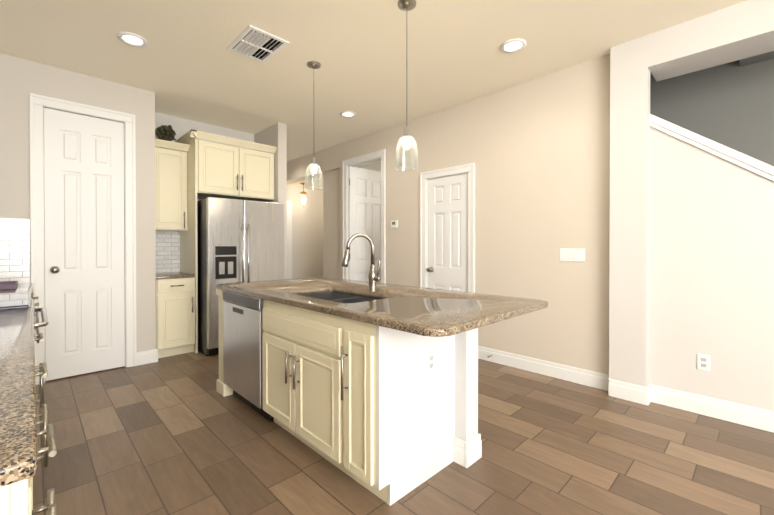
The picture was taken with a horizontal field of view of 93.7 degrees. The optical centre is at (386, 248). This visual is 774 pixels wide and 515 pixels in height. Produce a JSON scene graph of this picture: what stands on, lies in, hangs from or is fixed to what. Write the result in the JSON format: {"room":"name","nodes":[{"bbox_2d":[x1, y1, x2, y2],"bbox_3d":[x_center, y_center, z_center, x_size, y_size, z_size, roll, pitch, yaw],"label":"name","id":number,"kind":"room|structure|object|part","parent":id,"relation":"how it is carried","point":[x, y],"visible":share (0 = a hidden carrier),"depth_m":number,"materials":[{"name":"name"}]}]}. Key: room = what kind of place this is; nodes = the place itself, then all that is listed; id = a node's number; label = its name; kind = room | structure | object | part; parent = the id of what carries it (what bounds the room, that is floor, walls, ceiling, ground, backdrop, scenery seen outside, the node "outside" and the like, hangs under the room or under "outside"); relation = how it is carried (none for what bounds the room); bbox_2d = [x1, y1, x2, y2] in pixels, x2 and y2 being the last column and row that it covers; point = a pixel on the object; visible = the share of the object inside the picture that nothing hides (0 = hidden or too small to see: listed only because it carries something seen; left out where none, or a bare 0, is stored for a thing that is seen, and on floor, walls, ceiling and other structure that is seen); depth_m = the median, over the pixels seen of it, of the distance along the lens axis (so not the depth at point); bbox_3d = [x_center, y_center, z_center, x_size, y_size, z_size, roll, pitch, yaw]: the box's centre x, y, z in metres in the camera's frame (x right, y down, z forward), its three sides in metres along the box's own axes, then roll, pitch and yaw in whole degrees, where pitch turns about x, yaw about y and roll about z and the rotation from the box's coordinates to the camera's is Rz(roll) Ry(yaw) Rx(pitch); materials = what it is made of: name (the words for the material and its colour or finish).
{"room":"kitchen","nodes":[
{"label":"kitchen","id":0,"kind":"room"},
{"bbox_2d":[0,53,155,351],"bbox_3d":[-3.252,-0.224,3.495,1.610,2.820,0.720,0,1,-44],"label":"wall","id":1,"kind":"structure","parent":0,"point":[21,79],"depth_m":3.40,"materials":[{"name":"grey paint"}]},
{"bbox_2d":[0,218,29,282],"bbox_3d":[-3.334,0.019,2.909,0.670,0.552,0.007,0,1,-44],"label":"backsplash","id":2,"kind":"structure","parent":1,"relation":"attached to","point":[14,249],"depth_m":3.08,"materials":[{"name":"tile"}]},
{"bbox_2d":[29,93,136,384],"bbox_3d":[-2.856,-0.081,3.449,0.762,2.536,0.143,0,1,-44],"label":"door frame","id":3,"kind":"structure","parent":1,"relation":"attached to","point":[38,104],"depth_m":3.30,"materials":[{"name":"white wood"}]},
{"bbox_2d":[44,108,124,380],"bbox_3d":[-2.823,-0.040,3.415,0.580,2.430,0.103,0,1,-44],"label":"pantry door","id":4,"kind":"structure","parent":1,"relation":"in","point":[84,236],"depth_m":3.41,"materials":[{"name":"white wood"}]},
{"bbox_2d":[155,112,253,272],"bbox_3d":[-2.473,-0.232,4.736,1.480,2.820,0.136,0,1,-44],"label":"wall","id":5,"kind":"structure","parent":0,"point":[181,127],"depth_m":4.50,"materials":[{"name":"white paint"}]},
{"bbox_2d":[155,145,190,232],"bbox_3d":[-2.608,-0.684,4.277,0.378,0.930,0.347,0,1,-44],"label":"upper cabinet","id":6,"kind":"object","parent":5,"relation":"attached to","point":[172,203],"depth_m":4.17,"materials":[{"name":"beige wood"}]},
{"bbox_2d":[155,125,175,140],"bbox_3d":[-2.606,-1.343,4.261,0.224,0.240,0.209,0,1,-44],"label":"decor","id":7,"kind":"object","parent":6,"relation":"on","point":[165,132],"visible":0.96,"depth_m":4.22,"materials":[{"name":"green plant"}]},
{"bbox_2d":[179,137,273,201],"bbox_3d":[-2.023,-0.949,4.651,0.940,0.605,0.628,0,1,-44],"label":"upper cabinet","id":8,"kind":"object","parent":5,"relation":"attached to","point":[191,171],"depth_m":4.35,"materials":[{"name":"beige wood"}]},
{"bbox_3d":[-2.147,-1.236,4.490,1.340,0.172,0.683,0,1,-44],"label":"crown","id":9,"kind":"part","parent":8,"relation":"part of","materials":[{"name":"beige wood"}]},
{"bbox_2d":[254,122,286,278],"bbox_3d":[-2.151,-0.237,5.551,0.120,2.820,2.240,0,1,-44],"label":"wall","id":10,"kind":"structure","parent":0,"point":[274,135],"depth_m":4.77,"materials":[{"name":"grey paint"}]},
{"bbox_2d":[287,185,322,278],"bbox_3d":[-1.635,-0.252,7.706,3.870,2.820,0.120,0,1,-44],"label":"wall","id":11,"kind":"structure","parent":0,"point":[307,240],"depth_m":7.59,"materials":[{"name":"grey paint"}]},
{"bbox_2d":[287,205,288,278],"bbox_3d":[-2.257,0.138,6.993,0.780,2.030,0.030,0,1,-44],"label":"hall door","id":12,"kind":"structure","parent":11,"relation":"in","point":[287,241],"depth_m":7.24,"materials":[{"name":"white wood"}]},
{"bbox_2d":[287,201,291,278],"bbox_3d":[-2.260,0.100,6.997,0.952,2.126,0.023,0,1,-44],"label":"door frame","id":13,"kind":"structure","parent":11,"relation":"attached to","point":[289,203],"depth_m":7.30,"materials":[{"name":"white wood"}]},
{"bbox_2d":[288,176,322,188],"bbox_3d":[-0.638,-1.342,7.659,2.500,0.100,1.570,0,1,-44],"label":"ceiling","id":14,"kind":"structure","parent":0,"point":[310,181],"depth_m":7.14,"materials":[{"name":"beige paint"}]},
{"bbox_2d":[299,183,307,207],"bbox_3d":[-1.638,-1.046,7.124,0.164,0.485,0.164,0,1,-44],"label":"lantern pendant light","id":15,"kind":"object","parent":14,"relation":"hanging from","point":[303,196],"visible":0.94,"depth_m":7.11,"materials":[{"name":"gold metal"}]},
{"bbox_2d":[287,144,339,184],"bbox_3d":[-1.369,-1.469,6.475,0.200,0.370,2.000,0,1,-44],"label":"header beam","id":16,"kind":"structure","parent":0,"point":[327,159],"depth_m":6.26,"materials":[{"name":"beige paint"}]},
{"bbox_2d":[323,169,339,278],"bbox_3d":[-0.837,-0.055,5.990,0.130,2.450,0.550,0,1,-44],"label":"wall","id":17,"kind":"structure","parent":0,"point":[331,224],"depth_m":5.97,"materials":[{"name":"beige paint"}]},
{"bbox_2d":[356,161,380,171],"bbox_3d":[-0.090,-0.247,7.020,2.380,2.820,0.120,0,1,-44],"label":"wall","id":18,"kind":"structure","parent":0,"point":[375,166],"depth_m":6.76,"materials":[{"name":"grey paint"}]},
{"bbox_2d":[0,0,746,161],"bbox_3d":[0.868,-1.680,2.926,6.960,0.100,10.440,0,1,-44],"label":"ceiling","id":19,"kind":"structure","parent":0,"point":[385,64],"depth_m":2.96,"materials":[{"name":"beige paint"}]},
{"bbox_2d":[117,32,147,46],"bbox_3d":[-1.969,-1.619,2.810,0.200,0.012,0.200,0,1,-44],"label":"recessed light","id":20,"kind":"object","parent":19,"relation":"in","point":[132,39],"visible":1,"depth_m":2.81,"materials":[{"name":"white"}]},
{"bbox_2d":[227,25,288,62],"bbox_3d":[-1.035,-1.619,2.899,0.320,0.019,0.440,0,1,-44],"label":"ceiling vent","id":21,"kind":"object","parent":19,"relation":"in","point":[254,43],"visible":0.98,"depth_m":2.87,"materials":[{"name":"white metal"}]},
{"bbox_2d":[305,61,322,189],"bbox_3d":[-0.647,-1.084,3.213,0.162,1.093,0.162,0,1,-44],"label":"pendant light","id":22,"kind":"object","parent":19,"relation":"hanging from","point":[313,65],"visible":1,"depth_m":3.19,"materials":[{"name":"glass"}]},
{"bbox_2d":[340,111,355,116],"bbox_3d":[-0.473,-1.630,4.399,0.200,0.012,0.200,0,1,-44],"label":"recessed light","id":23,"kind":"object","parent":19,"relation":"in","point":[347,114],"visible":1,"depth_m":4.39,"materials":[{"name":"white"}]},
{"bbox_2d":[395,0,418,170],"bbox_3d":[0.132,-1.079,2.407,0.162,1.093,0.162,0,1,-44],"label":"pendant light","id":24,"kind":"object","parent":19,"relation":"hanging from","point":[406,5],"visible":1,"depth_m":2.39,"materials":[{"name":"glass"}]},
{"bbox_2d":[500,38,526,52],"bbox_3d":[1.009,-1.620,2.897,0.200,0.012,0.200,0,1,-44],"label":"recessed light","id":25,"kind":"object","parent":19,"relation":"in","point":[513,45],"visible":0.98,"depth_m":2.90,"materials":[{"name":"white"}]},
{"bbox_2d":[33,351,773,514],"bbox_3d":[0.868,1.240,2.946,6.960,0.100,10.440,0,1,-44],"label":"floor","id":26,"kind":"structure","parent":0,"point":[179,434],"depth_m":2.07,"materials":[{"name":"brown wood"}]},
{"bbox_2d":[0,292,48,327],"bbox_3d":[-2.352,0.745,1.976,0.734,0.903,0.762,0,1,-44],"label":"range","id":27,"kind":"object","parent":26,"relation":"on","point":[13,300],"visible":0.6,"depth_m":2.08,"materials":[{"name":"silver metal"}]},
{"bbox_2d":[0,283,56,514],"bbox_3d":[-2.029,0.751,1.629,0.700,0.895,3.652,0,1,-44],"label":"base cabinet","id":28,"kind":"object","parent":26,"relation":"on","point":[20,451],"visible":0.88,"depth_m":0.78,"materials":[{"name":"painted wood"},{"name":"brushed nickel"}]},
{"bbox_2d":[0,283,32,297],"bbox_3d":[-2.979,0.314,2.576,0.670,0.032,0.967,0,1,-44],"label":"countertop","id":29,"kind":"structure","parent":28,"relation":"on","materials":[{"name":"stone"}]},
{"bbox_2d":[0,281,17,289],"bbox_3d":[-2.989,0.277,2.686,0.350,0.036,0.370,0,1,-44],"label":"tray","id":30,"kind":"object","parent":29,"relation":"on","point":[5,285],"visible":1,"depth_m":2.67,"materials":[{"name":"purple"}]},
{"bbox_2d":[0,307,36,486],"bbox_3d":[-1.433,0.324,0.995,0.670,0.032,1.915,0,1,-44],"label":"countertop","id":31,"kind":"structure","parent":28,"relation":"on","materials":[{"name":"stone"}]},
{"bbox_2d":[156,277,197,357],"bbox_3d":[-2.514,0.751,4.190,0.378,0.862,0.618,0,1,-44],"label":"base cabinet","id":32,"kind":"object","parent":26,"relation":"on","point":[176,297],"depth_m":3.98,"materials":[{"name":"beige wood"}]},
{"bbox_2d":[156,273,194,276],"bbox_3d":[-2.516,0.303,4.183,0.389,0.032,0.620,0,1,-44],"label":"countertop","id":33,"kind":"structure","parent":32,"relation":"on","point":[157,274],"depth_m":4.09,"materials":[{"name":"brown stone"}]},
{"bbox_2d":[197,197,283,355],"bbox_3d":[-1.879,0.304,4.526,0.906,1.750,0.891,0,1,-44],"label":"fridge","id":34,"kind":"object","parent":26,"relation":"on","point":[240,240],"visible":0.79,"depth_m":4.13,"materials":[{"name":"silver metal"}]},
{"bbox_2d":[216,289,481,505],"bbox_3d":[-0.462,0.762,2.551,0.782,0.862,2.081,0,1,-44],"label":"kitchen island","id":35,"kind":"object","parent":26,"relation":"on","point":[371,385],"depth_m":1.94,"materials":[{"name":"beige wood"}]},
{"bbox_2d":[223,290,273,421],"bbox_3d":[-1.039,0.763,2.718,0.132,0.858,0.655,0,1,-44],"label":"dishwasher","id":36,"kind":"object","parent":35,"relation":"in","point":[242,312],"depth_m":2.63,"materials":[{"name":"silver metal"}]},
{"bbox_2d":[216,277,547,340],"bbox_3d":[-0.250,0.316,2.574,1.070,0.036,2.360,0,1,-44],"label":"island countertop","id":37,"kind":"structure","parent":35,"relation":"on","point":[437,314],"depth_m":2.01,"materials":[{"name":"brown stone"}]},
{"bbox_2d":[304,289,375,300],"bbox_3d":[-0.318,0.435,2.383,0.411,0.223,0.716,0,1,-44],"label":"sink","id":38,"kind":"object","parent":37,"relation":"in","point":[331,296],"depth_m":2.63,"materials":[{"name":"silver metal"}]},
{"bbox_2d":[342,233,380,292],"bbox_3d":[-0.171,0.093,2.512,0.251,0.411,0.170,0,1,-44],"label":"faucet","id":39,"kind":"object","parent":37,"relation":"on","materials":[{"name":"silver metal"}]},
{"bbox_2d":[426,349,434,373],"bbox_3d":[0.229,0.587,1.892,0.072,0.115,0.008,0,1,-44],"label":"outlet","id":40,"kind":"object","parent":35,"relation":"attached to","point":[430,353],"depth_m":1.89,"materials":[{"name":"white plastic"}]},
{"bbox_2d":[340,54,773,410],"bbox_3d":[2.175,-0.219,2.815,0.140,2.820,8.200,0,1,-44],"label":"wall","id":41,"kind":"structure","parent":0,"point":[536,151],"depth_m":3.17,"materials":[{"name":"beige paint"}]},
{"bbox_2d":[342,149,385,282],"bbox_3d":[-0.312,-0.094,5.329,0.143,2.536,0.942,0,1,-44],"label":"door frame","id":42,"kind":"structure","parent":41,"relation":"attached to","point":[368,158],"depth_m":5.22,"materials":[{"name":"white wood"}]},
{"bbox_2d":[348,166,380,282],"bbox_3d":[-0.299,-0.056,5.809,0.767,2.430,0.171,0,1,-44],"label":"open door","id":43,"kind":"structure","parent":41,"relation":"in","point":[364,201],"depth_m":5.74,"materials":[{"name":"white wood"}]},
{"bbox_2d":[391,220,397,227],"bbox_3d":[0.096,-0.330,4.824,0.024,0.095,0.120,0,1,-44],"label":"thermostat","id":44,"kind":"object","parent":41,"relation":"attached to","point":[394,224],"visible":0.96,"depth_m":4.80,"materials":[{"name":"white plastic"}]},
{"bbox_2d":[427,173,467,291],"bbox_3d":[0.695,0.162,4.230,0.103,2.015,0.598,0,1,-44],"label":"closet door","id":45,"kind":"structure","parent":41,"relation":"in","point":[447,268],"depth_m":4.23,"materials":[{"name":"white wood"}]},
{"bbox_2d":[420,163,474,292],"bbox_3d":[0.726,0.121,4.268,0.143,2.121,0.772,0,1,-44],"label":"door frame","id":46,"kind":"structure","parent":41,"relation":"attached to","point":[469,169],"depth_m":4.20,"materials":[{"name":"white wood"}]},
{"bbox_2d":[478,346,604,389],"bbox_3d":[1.415,1.119,3.490,0.016,0.135,1.314,0,1,-44],"label":"baseboard","id":47,"kind":"structure","parent":41,"relation":"attached to","point":[564,372],"depth_m":3.40,"materials":[{"name":"white wood"}]},
{"bbox_2d":[560,248,584,261],"bbox_3d":[1.656,0.053,3.240,0.010,0.115,0.201,0,1,-44],"label":"switch plate","id":48,"kind":"object","parent":41,"relation":"attached to","point":[571,254],"visible":1,"depth_m":3.23,"materials":[{"name":"white plastic"}]},
{"bbox_2d":[697,353,709,371],"bbox_3d":[2.278,0.816,2.610,0.008,0.115,0.072,0,1,-44],"label":"outlet","id":49,"kind":"object","parent":41,"relation":"attached to","point":[703,361],"visible":1,"depth_m":2.61,"materials":[{"name":"white plastic"}]},
{"bbox_2d":[649,114,773,180],"bbox_3d":[3.573,-0.314,1.384,0.196,1.454,4.200,0,1,-44],"label":"trim","id":50,"kind":"structure","parent":41,"relation":"attached to","point":[754,165],"depth_m":2.55,"materials":[{"name":"white wood"}]},
{"bbox_2d":[649,384,773,432],"bbox_3d":[3.510,1.133,1.333,0.034,0.135,4.200,0,1,-44],"label":"baseboard","id":51,"kind":"structure","parent":41,"relation":"attached to","point":[753,417],"depth_m":2.56,"materials":[{"name":"white wood"}]},
{"bbox_2d":[609,35,649,386],"bbox_3d":[1.931,-0.220,2.892,0.100,2.820,0.250,0,1,-44],"label":"column","id":52,"kind":"structure","parent":0,"point":[629,217],"depth_m":2.85,"materials":[{"name":"white paint"}]},
{"bbox_2d":[605,374,652,405],"bbox_3d":[1.898,1.123,2.857,0.022,0.135,0.266,0,1,-44],"label":"baseboard","id":53,"kind":"structure","parent":52,"relation":"attached to","point":[618,389],"depth_m":2.84,"materials":[{"name":"white wood"}]},
{"bbox_2d":[648,0,773,80],"bbox_3d":[3.576,-1.497,1.380,0.350,0.245,4.200,0,1,-44],"label":"header beam","id":54,"kind":"structure","parent":0,"point":[742,30],"depth_m":2.54,"materials":[{"name":"white paint"}]},
{"bbox_2d":[650,51,773,165],"bbox_3d":[3.268,-1.408,2.604,1.180,5.200,6.620,0,1,-44],"label":"wall","id":55,"kind":"structure","parent":0,"point":[730,105],"depth_m":3.37,"materials":[{"name":"grey paint"}]}
]}

